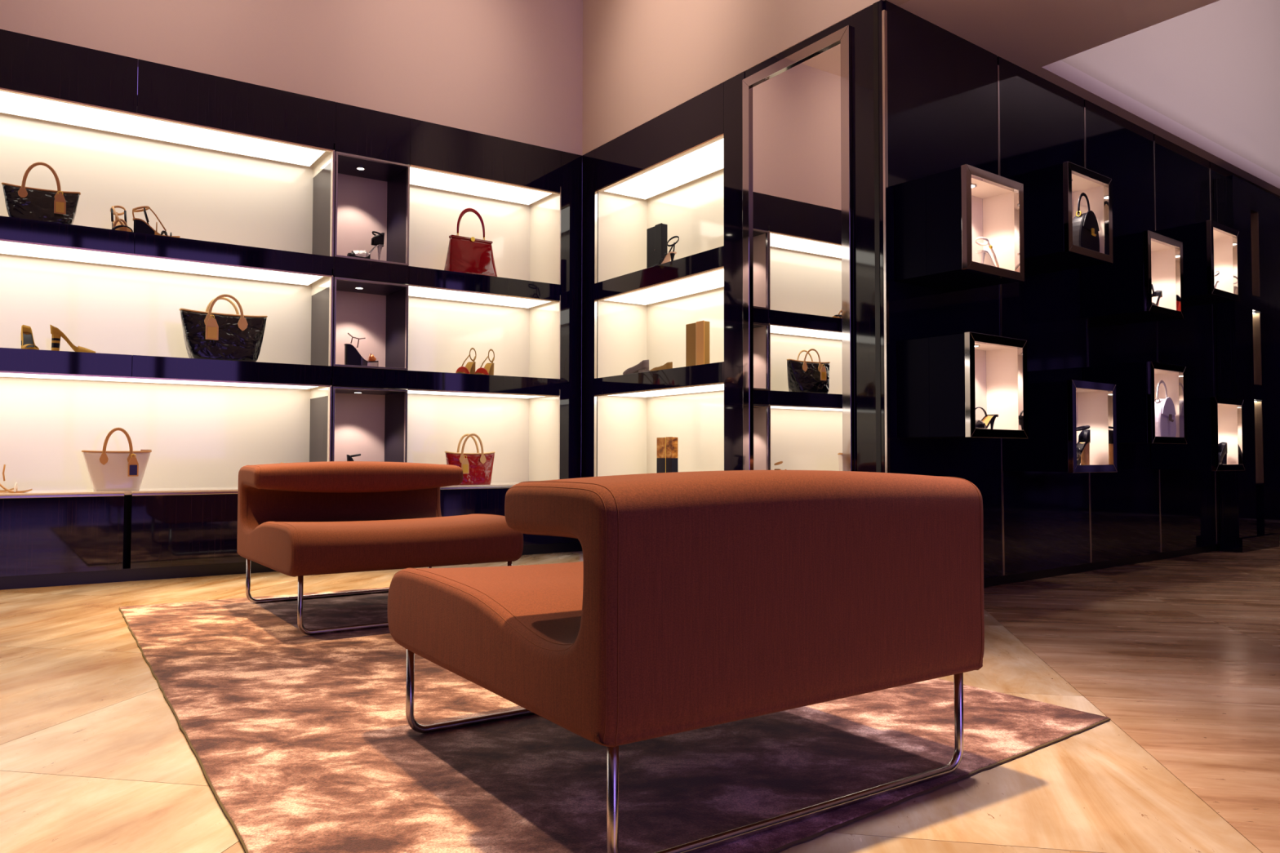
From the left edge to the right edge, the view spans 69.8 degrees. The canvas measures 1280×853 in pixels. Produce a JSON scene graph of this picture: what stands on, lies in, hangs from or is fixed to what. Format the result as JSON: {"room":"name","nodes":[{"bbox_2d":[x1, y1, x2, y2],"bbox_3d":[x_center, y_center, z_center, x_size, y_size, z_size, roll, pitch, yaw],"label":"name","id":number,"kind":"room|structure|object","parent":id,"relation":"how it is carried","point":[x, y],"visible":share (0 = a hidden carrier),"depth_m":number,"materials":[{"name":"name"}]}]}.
{"room":"shop","nodes":[
{"label":"shop","id":0,"kind":"room"},
{"bbox_2d":[0,541,1279,852],"bbox_3d":[2.443,0.876,3.477,18.000,0.120,15.000,1,-2,-35],"label":"floor","id":1,"kind":"structure","parent":0,"point":[1181,655],"depth_m":2.40,"materials":[{"name":"beige wood"}]},
{"bbox_2d":[0,0,582,590],"bbox_3d":[-3.869,-1.230,4.769,8.183,4.150,0.609,1,-2,-35],"label":"wall","id":2,"kind":"structure","parent":1,"relation":"on","point":[242,172],"depth_m":5.71,"materials":[{"name":"paint"}]},
{"bbox_2d":[0,488,13,492],"bbox_3d":[-3.520,0.246,4.946,0.247,0.214,0.127,2,-2,-39],"label":"shoe","id":3,"kind":"object","parent":2,"relation":"on","point":[11,489],"visible":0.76,"depth_m":4.99,"materials":[{"name":"brown leather"}]},
{"bbox_2d":[0,464,31,493],"bbox_3d":[-3.362,0.244,4.852,0.254,0.214,0.127,1,-2,-31],"label":"shoe","id":4,"kind":"object","parent":2,"relation":"on","point":[4,465],"visible":1,"depth_m":4.84,"materials":[{"name":"brown leather"}]},
{"bbox_2d":[20,324,39,349],"bbox_3d":[-3.297,-0.482,4.954,0.081,0.156,0.215,2,-2,-42],"label":"shoe","id":5,"kind":"object","parent":2,"relation":"on","point":[27,338],"visible":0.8,"depth_m":4.98,"materials":[{"name":"yellow leather"}]},
{"bbox_2d":[1,161,80,224],"bbox_3d":[-3.257,-1.259,4.998,0.363,0.341,0.172,1,-2,-31],"label":"handbag","id":6,"kind":"object","parent":2,"relation":"on","point":[22,202],"visible":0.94,"depth_m":4.96,"materials":[{"name":"black leather"}]},
{"bbox_2d":[49,324,95,352],"bbox_3d":[-3.116,-0.476,5.048,0.216,0.151,0.081,1,-2,-32],"label":"shoe","id":7,"kind":"object","parent":2,"relation":"on","point":[56,333],"visible":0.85,"depth_m":5.00,"materials":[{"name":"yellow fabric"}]},
{"bbox_2d":[81,427,151,491],"bbox_3d":[-2.944,0.184,5.170,0.346,0.356,0.162,1,-2,-35],"label":"handbag","id":8,"kind":"object","parent":2,"relation":"on","point":[108,470],"visible":1,"depth_m":5.13,"materials":[{"name":"beige leather"}]},
{"bbox_2d":[110,205,133,231],"bbox_3d":[-2.949,-1.173,5.212,0.101,0.181,0.245,2,-2,-41],"label":"shoe","id":9,"kind":"object","parent":2,"relation":"on","point":[117,224],"visible":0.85,"depth_m":5.22,"materials":[{"name":"orange leather"}]},
{"bbox_2d":[132,205,179,237],"bbox_3d":[-2.781,-1.170,5.279,0.245,0.181,0.101,1,-2,-29],"label":"shoe","id":10,"kind":"object","parent":2,"relation":"on","point":[140,225],"visible":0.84,"depth_m":5.23,"materials":[{"name":"orange"}]},
{"bbox_2d":[0,373,318,389],"bbox_3d":[-4.619,-0.325,4.138,6.227,0.029,0.393,1,-2,-35],"label":"light","id":11,"kind":"object","parent":2,"relation":"attached to","point":[6,375],"depth_m":5.38,"materials":[{"name":"beige plastic"}]},
{"bbox_2d":[0,240,322,284],"bbox_3d":[-4.618,-1.013,4.160,6.227,0.029,0.393,1,-2,-35],"label":"light","id":12,"kind":"object","parent":2,"relation":"attached to","point":[6,247],"depth_m":5.38,"materials":[{"name":"beige"}]},
{"bbox_2d":[0,89,331,166],"bbox_3d":[-4.617,-1.805,4.185,6.227,0.029,0.393,1,-2,-35],"label":"light","id":13,"kind":"object","parent":2,"relation":"attached to","point":[11,102],"depth_m":5.40,"materials":[{"name":"beige"}]},
{"bbox_2d":[178,293,267,361],"bbox_3d":[-2.492,-0.586,5.505,0.491,0.405,0.192,1,-2,-37],"label":"handbag","id":14,"kind":"object","parent":2,"relation":"on","point":[207,335],"visible":0.96,"depth_m":5.45,"materials":[{"name":"black leather"}]},
{"bbox_2d":[331,386,407,462],"bbox_3d":[-1.833,0.075,6.017,0.481,0.630,0.421,1,-2,-35],"label":"display box","id":15,"kind":"object","parent":2,"relation":"on","point":[371,423],"visible":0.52,"depth_m":6.18,"materials":[{"name":"silver metal"}]},
{"bbox_2d":[346,453,360,461],"bbox_3d":[-1.786,0.275,5.944,0.224,0.198,0.110,1,-2,-31],"label":"shoe","id":16,"kind":"object","parent":15,"relation":"on","point":[349,458],"visible":0.32,"depth_m":5.88,"materials":[{"name":"black leather"}]},
{"bbox_2d":[332,276,408,370],"bbox_3d":[-1.832,-0.647,6.040,0.481,0.560,0.421,1,-2,-35],"label":"display box","id":17,"kind":"object","parent":2,"relation":"on","point":[376,312],"visible":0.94,"depth_m":6.19,"materials":[{"name":"silver metal"}]},
{"bbox_2d":[354,286,364,288],"bbox_3d":[-1.845,-0.911,6.034,0.060,0.006,0.060,1,-2,-35],"label":"recessed light","id":18,"kind":"object","parent":17,"relation":"on","point":[356,287],"depth_m":6.02,"materials":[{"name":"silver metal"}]},
{"bbox_2d":[344,333,378,366],"bbox_3d":[-1.798,-0.492,5.944,0.215,0.218,0.102,2,-2,-40],"label":"shoe","id":19,"kind":"object","parent":17,"relation":"on","point":[352,356],"visible":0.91,"depth_m":5.91,"materials":[{"name":"black leather"}]},
{"bbox_2d":[333,151,409,266],"bbox_3d":[-1.830,-1.387,6.064,0.481,0.666,0.421,1,-2,-35],"label":"display box","id":20,"kind":"object","parent":2,"relation":"on","point":[371,194],"visible":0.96,"depth_m":6.20,"materials":[{"name":"silver metal"}]},
{"bbox_2d":[355,166,365,169],"bbox_3d":[-1.844,-1.704,6.059,0.060,0.006,0.060,1,-2,-35],"label":"recessed light","id":21,"kind":"object","parent":20,"relation":"on","point":[357,167],"depth_m":6.05,"materials":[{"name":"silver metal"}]},
{"bbox_2d":[346,231,384,260],"bbox_3d":[-1.783,-1.175,5.990,0.244,0.212,0.084,2,-2,-39],"label":"shoe","id":22,"kind":"object","parent":20,"relation":"on","point":[377,240],"visible":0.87,"depth_m":6.01,"materials":[{"name":"black leather"}]},
{"bbox_2d":[455,347,476,373],"bbox_3d":[-1.214,-0.456,6.383,0.110,0.203,0.250,0,-2,6],"label":"shoe","id":23,"kind":"object","parent":2,"relation":"on","point":[469,368],"visible":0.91,"depth_m":6.40,"materials":[{"name":"orange leather"}]},
{"bbox_2d":[390,388,544,398],"bbox_3d":[-1.178,-0.243,6.505,1.127,0.029,0.393,1,-2,-35],"label":"light","id":24,"kind":"object","parent":2,"relation":"attached to","point":[408,391],"depth_m":6.55,"materials":[{"name":"beige plastic"}]},
{"bbox_2d":[444,433,495,484],"bbox_3d":[-1.178,0.226,6.384,0.363,0.357,0.172,1,-2,-32],"label":"handbag","id":25,"kind":"object","parent":2,"relation":"on","point":[477,467],"visible":0.85,"depth_m":6.35,"materials":[{"name":"red leather"}]},
{"bbox_2d":[444,208,497,276],"bbox_3d":[-1.184,-1.287,6.434,0.375,0.494,0.162,2,-2,-39],"label":"handbag","id":26,"kind":"object","parent":2,"relation":"on","point":[467,255],"visible":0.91,"depth_m":6.38,"materials":[{"name":"red leather"}]},
{"bbox_2d":[408,285,551,307],"bbox_3d":[-1.177,-0.931,6.527,1.127,0.029,0.393,1,-2,-35],"label":"light","id":27,"kind":"object","parent":2,"relation":"attached to","point":[419,291],"depth_m":6.53,"materials":[{"name":"beige"}]},
{"bbox_2d":[409,166,557,204],"bbox_3d":[-1.175,-1.723,6.553,1.127,0.029,0.393,1,-2,-35],"label":"light","id":28,"kind":"object","parent":2,"relation":"attached to","point":[420,176],"depth_m":6.56,"materials":[{"name":"beige"}]},
{"bbox_2d":[475,349,494,375],"bbox_3d":[-1.097,-0.453,6.463,0.110,0.203,0.250,0,-2,6],"label":"shoe","id":29,"kind":"object","parent":2,"relation":"on","point":[488,369],"visible":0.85,"depth_m":6.47,"materials":[{"name":"orange leather"}]},
{"bbox_2d":[119,586,1111,852],"bbox_3d":[-0.551,0.797,3.213,2.080,0.010,3.648,1,-2,-35],"label":"area rug","id":30,"kind":"object","parent":1,"relation":"on","point":[304,743],"visible":0.65,"depth_m":2.15,"materials":[{"name":"brown carpet"}]},
{"bbox_2d":[236,461,523,635],"bbox_3d":[-1.189,0.490,4.133,0.975,0.661,1.026,1,-2,-35],"label":"lounge sofa","id":31,"kind":"object","parent":30,"relation":"on","point":[300,519],"visible":0.95,"depth_m":4.01,"materials":[{"name":"orange fabric"}]},
{"bbox_2d":[387,470,984,852],"bbox_3d":[0.066,0.428,2.153,1.001,0.661,1.026,1,-2,-35],"label":"lounge sofa","id":32,"kind":"object","parent":30,"relation":"on","point":[700,599],"visible":1,"depth_m":1.69,"materials":[{"name":"orange fabric"}]},
{"bbox_2d":[581,71,745,551],"bbox_3d":[0.315,-0.563,6.200,0.609,2.924,1.878,1,-2,-35],"label":"shelving","id":33,"kind":"object","parent":1,"relation":"on","point":[681,169],"visible":0.61,"depth_m":6.42,"materials":[{"name":"paint"}]},
{"bbox_2d":[622,360,649,374],"bbox_3d":[-0.027,-0.403,6.359,0.100,0.100,0.267,1,-2,-35],"label":"shoe","id":34,"kind":"object","parent":33,"relation":"on","point":[643,366],"visible":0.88,"depth_m":6.27,"materials":[{"name":"grey fabric"}]},
{"bbox_2d":[646,222,667,268],"bbox_3d":[0.113,-1.210,6.314,0.056,0.337,0.188,1,-2,-35],"label":"clutch bag","id":35,"kind":"object","parent":33,"relation":"on","point":[657,235],"visible":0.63,"depth_m":6.27,"materials":[{"name":"black leather"}]},
{"bbox_2d":[648,361,672,371],"bbox_3d":[0.140,-0.392,6.132,0.084,0.063,0.223,1,-2,-35],"label":"shoe","id":36,"kind":"object","parent":33,"relation":"on","point":[668,365],"visible":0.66,"depth_m":6.06,"materials":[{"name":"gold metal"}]},
{"bbox_2d":[599,135,724,199],"bbox_3d":[0.271,-1.733,6.177,0.393,0.029,1.452,1,-2,-35],"label":"light","id":37,"kind":"object","parent":33,"relation":"attached to","point":[704,159],"depth_m":6.23,"materials":[{"name":"beige"}]},
{"bbox_2d":[601,267,724,305],"bbox_3d":[0.270,-0.940,6.152,0.393,0.029,1.452,1,-2,-35],"label":"light","id":38,"kind":"object","parent":33,"relation":"attached to","point":[713,279],"depth_m":6.22,"materials":[{"name":"beige"}]},
{"bbox_2d":[606,383,724,397],"bbox_3d":[0.268,-0.253,6.130,0.393,0.029,1.452,1,-2,-35],"label":"light","id":39,"kind":"object","parent":33,"relation":"attached to","point":[714,387],"depth_m":6.24,"materials":[{"name":"beige plastic"}]},
{"bbox_2d":[653,235,679,266],"bbox_3d":[0.169,-1.146,6.085,0.090,0.194,0.240,2,-2,-40],"label":"shoe","id":40,"kind":"object","parent":33,"relation":"on","point":[670,255],"visible":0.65,"depth_m":6.06,"materials":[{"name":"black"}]},
{"bbox_2d":[656,436,678,473],"bbox_3d":[0.180,0.234,6.151,0.054,0.327,0.188,1,-2,-35],"label":"clutch bag","id":41,"kind":"object","parent":33,"relation":"on","point":[667,459],"visible":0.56,"depth_m":6.10,"materials":[{"name":"brown leather"}]},
{"bbox_2d":[685,320,709,366],"bbox_3d":[0.368,-0.518,5.903,0.054,0.302,0.198,1,-2,-35],"label":"clutch bag","id":42,"kind":"object","parent":33,"relation":"on","point":[697,334],"visible":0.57,"depth_m":5.86,"materials":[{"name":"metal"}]},
{"bbox_2d":[1213,174,1279,552],"bbox_3d":[4.768,-0.463,7.139,1.030,2.800,0.151,2,-2,-38],"label":"wall panel","id":43,"kind":"object","parent":1,"relation":"on","point":[1248,329],"visible":0.91,"depth_m":7.00,"materials":[{"name":"paint"}]},
{"bbox_2d":[582,0,909,472],"bbox_3d":[2.567,-1.290,2.531,0.120,4.150,10.391,1,-2,-35],"label":"wall","id":44,"kind":"structure","parent":0,"point":[642,60],"depth_m":5.36,"materials":[{"name":"beige paint"}]},
{"bbox_2d":[742,25,854,471],"bbox_3d":[0.836,-0.611,4.924,0.048,2.799,0.818,1,-2,-34],"label":"wall mirror","id":45,"kind":"object","parent":44,"relation":"attached to","point":[798,414],"visible":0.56,"depth_m":4.89,"materials":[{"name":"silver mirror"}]},
{"bbox_2d":[873,0,1279,587],"bbox_3d":[4.524,-0.527,7.087,8.560,2.924,0.063,2,-2,-38],"label":"wall","id":46,"kind":"structure","parent":0,"point":[949,102],"depth_m":5.29,"materials":[{"name":"black"}]},
{"bbox_2d":[894,164,1024,292],"bbox_3d":[1.551,-0.943,4.465,0.491,0.478,0.394,2,-2,-38],"label":"cube","id":47,"kind":"object","parent":46,"relation":"attached to","point":[940,217],"visible":0.99,"depth_m":4.38,"materials":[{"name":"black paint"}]},
{"bbox_2d":[975,236,999,267],"bbox_3d":[1.690,-0.820,4.433,0.218,0.157,0.095,2,-2,-42],"label":"shoe","id":48,"kind":"object","parent":47,"relation":"on","point":[984,257],"visible":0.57,"depth_m":4.39,"materials":[{"name":"white leather"}]},
{"bbox_2d":[897,331,1027,439],"bbox_3d":[1.562,-0.180,4.450,0.493,0.477,0.394,2,-2,-38],"label":"cube","id":49,"kind":"object","parent":46,"relation":"attached to","point":[942,380],"visible":1,"depth_m":4.36,"materials":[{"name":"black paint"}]},
{"bbox_2d":[975,407,999,429],"bbox_3d":[1.623,-0.038,4.352,0.223,0.112,0.084,1,-2,-36],"label":"shoe","id":50,"kind":"object","parent":49,"relation":"on","point":[988,420],"visible":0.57,"depth_m":4.36,"materials":[{"name":"black leather"}]},
{"bbox_2d":[1002,379,1117,472],"bbox_3d":[2.290,0.008,5.018,0.486,0.479,0.394,2,-2,-38],"label":"cube","id":51,"kind":"object","parent":46,"relation":"attached to","point":[1055,410],"visible":0.96,"depth_m":4.88,"materials":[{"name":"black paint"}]},
{"bbox_2d":[1076,425,1090,465],"bbox_3d":[2.333,0.100,4.921,0.224,0.216,0.084,1,-2,-30],"label":"shoe","id":52,"kind":"object","parent":51,"relation":"on","point":[1084,437],"visible":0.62,"depth_m":4.94,"materials":[{"name":"black leather"}]},
{"bbox_2d":[1007,161,1112,273],"bbox_3d":[2.281,-1.129,5.046,0.487,0.468,0.394,2,-2,-38],"label":"cube","id":53,"kind":"object","parent":46,"relation":"attached to","point":[1051,194],"visible":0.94,"depth_m":4.89,"materials":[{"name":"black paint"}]},
{"bbox_2d":[1072,192,1099,252],"bbox_3d":[2.424,-1.104,4.980,0.220,0.340,0.099,2,-2,-38],"label":"handbag","id":54,"kind":"object","parent":53,"relation":"on","point":[1085,225],"visible":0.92,"depth_m":4.95,"materials":[{"name":"black leather"}]},
{"bbox_2d":[1080,230,1183,324],"bbox_3d":[3.005,-0.892,5.609,0.480,0.470,0.394,2,-2,-38],"label":"cube","id":55,"kind":"object","parent":46,"relation":"attached to","point":[1119,292],"visible":0.97,"depth_m":5.50,"materials":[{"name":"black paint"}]},
{"bbox_2d":[1151,284,1162,306],"bbox_3d":[3.067,-0.781,5.504,0.223,0.167,0.084,2,-2,-40],"label":"shoe","id":56,"kind":"object","parent":55,"relation":"on","point":[1156,295],"visible":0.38,"depth_m":5.54,"materials":[{"name":"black leather"}]},
{"bbox_2d":[1083,361,1186,444],"bbox_3d":[3.017,-0.130,5.595,0.481,0.473,0.394,2,-2,-38],"label":"cube","id":57,"kind":"object","parent":46,"relation":"attached to","point":[1136,384],"visible":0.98,"depth_m":5.42,"materials":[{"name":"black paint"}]},
{"bbox_2d":[1155,380,1176,436],"bbox_3d":[3.161,-0.107,5.530,0.235,0.350,0.099,2,-2,-38],"label":"handbag","id":58,"kind":"object","parent":57,"relation":"on","point":[1165,411],"visible":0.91,"depth_m":5.49,"materials":[{"name":"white leather"}]},
{"bbox_2d":[1151,219,1240,306],"bbox_3d":[3.725,-1.078,6.183,0.477,0.475,0.394,2,-2,-38],"label":"cube","id":59,"kind":"object","parent":46,"relation":"attached to","point":[1209,246],"visible":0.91,"depth_m":6.01,"materials":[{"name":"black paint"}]},
{"bbox_2d":[1213,270,1219,288],"bbox_3d":[3.758,-0.962,6.068,0.218,0.162,0.094,1,-2,-34],"label":"shoe","id":60,"kind":"object","parent":59,"relation":"on","point":[1216,271],"visible":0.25,"depth_m":6.09,"materials":[{"name":"white leather"}]},
{"bbox_2d":[1151,396,1244,471],"bbox_3d":[3.739,0.057,6.159,0.486,0.473,0.394,2,-2,-38],"label":"cube","id":61,"kind":"object","parent":46,"relation":"attached to","point":[1211,421],"visible":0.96,"depth_m":5.99,"materials":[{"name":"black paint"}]},
{"bbox_2d":[1217,442,1227,464],"bbox_3d":[3.821,0.178,6.082,0.223,0.152,0.083,1,-2,-34],"label":"shoe","id":62,"kind":"object","parent":61,"relation":"on","point":[1222,446],"visible":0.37,"depth_m":6.11,"materials":[{"name":"black leather"}]},
{"bbox_2d":[897,0,1279,195],"bbox_3d":[6.655,-2.165,4.151,8.417,0.170,8.379,1,-2,-35],"label":"ceiling","id":63,"kind":"structure","parent":0,"point":[1034,36],"depth_m":4.84,"materials":[{"name":"white paint"}]},
{"bbox_2d":[1060,0,1279,177],"bbox_3d":[4.955,-3.017,7.434,6.851,1.876,0.100,2,-2,-38],"label":"wall","id":64,"kind":"structure","parent":0,"point":[1212,69],"depth_m":6.80,"materials":[{"name":"beige paint"}]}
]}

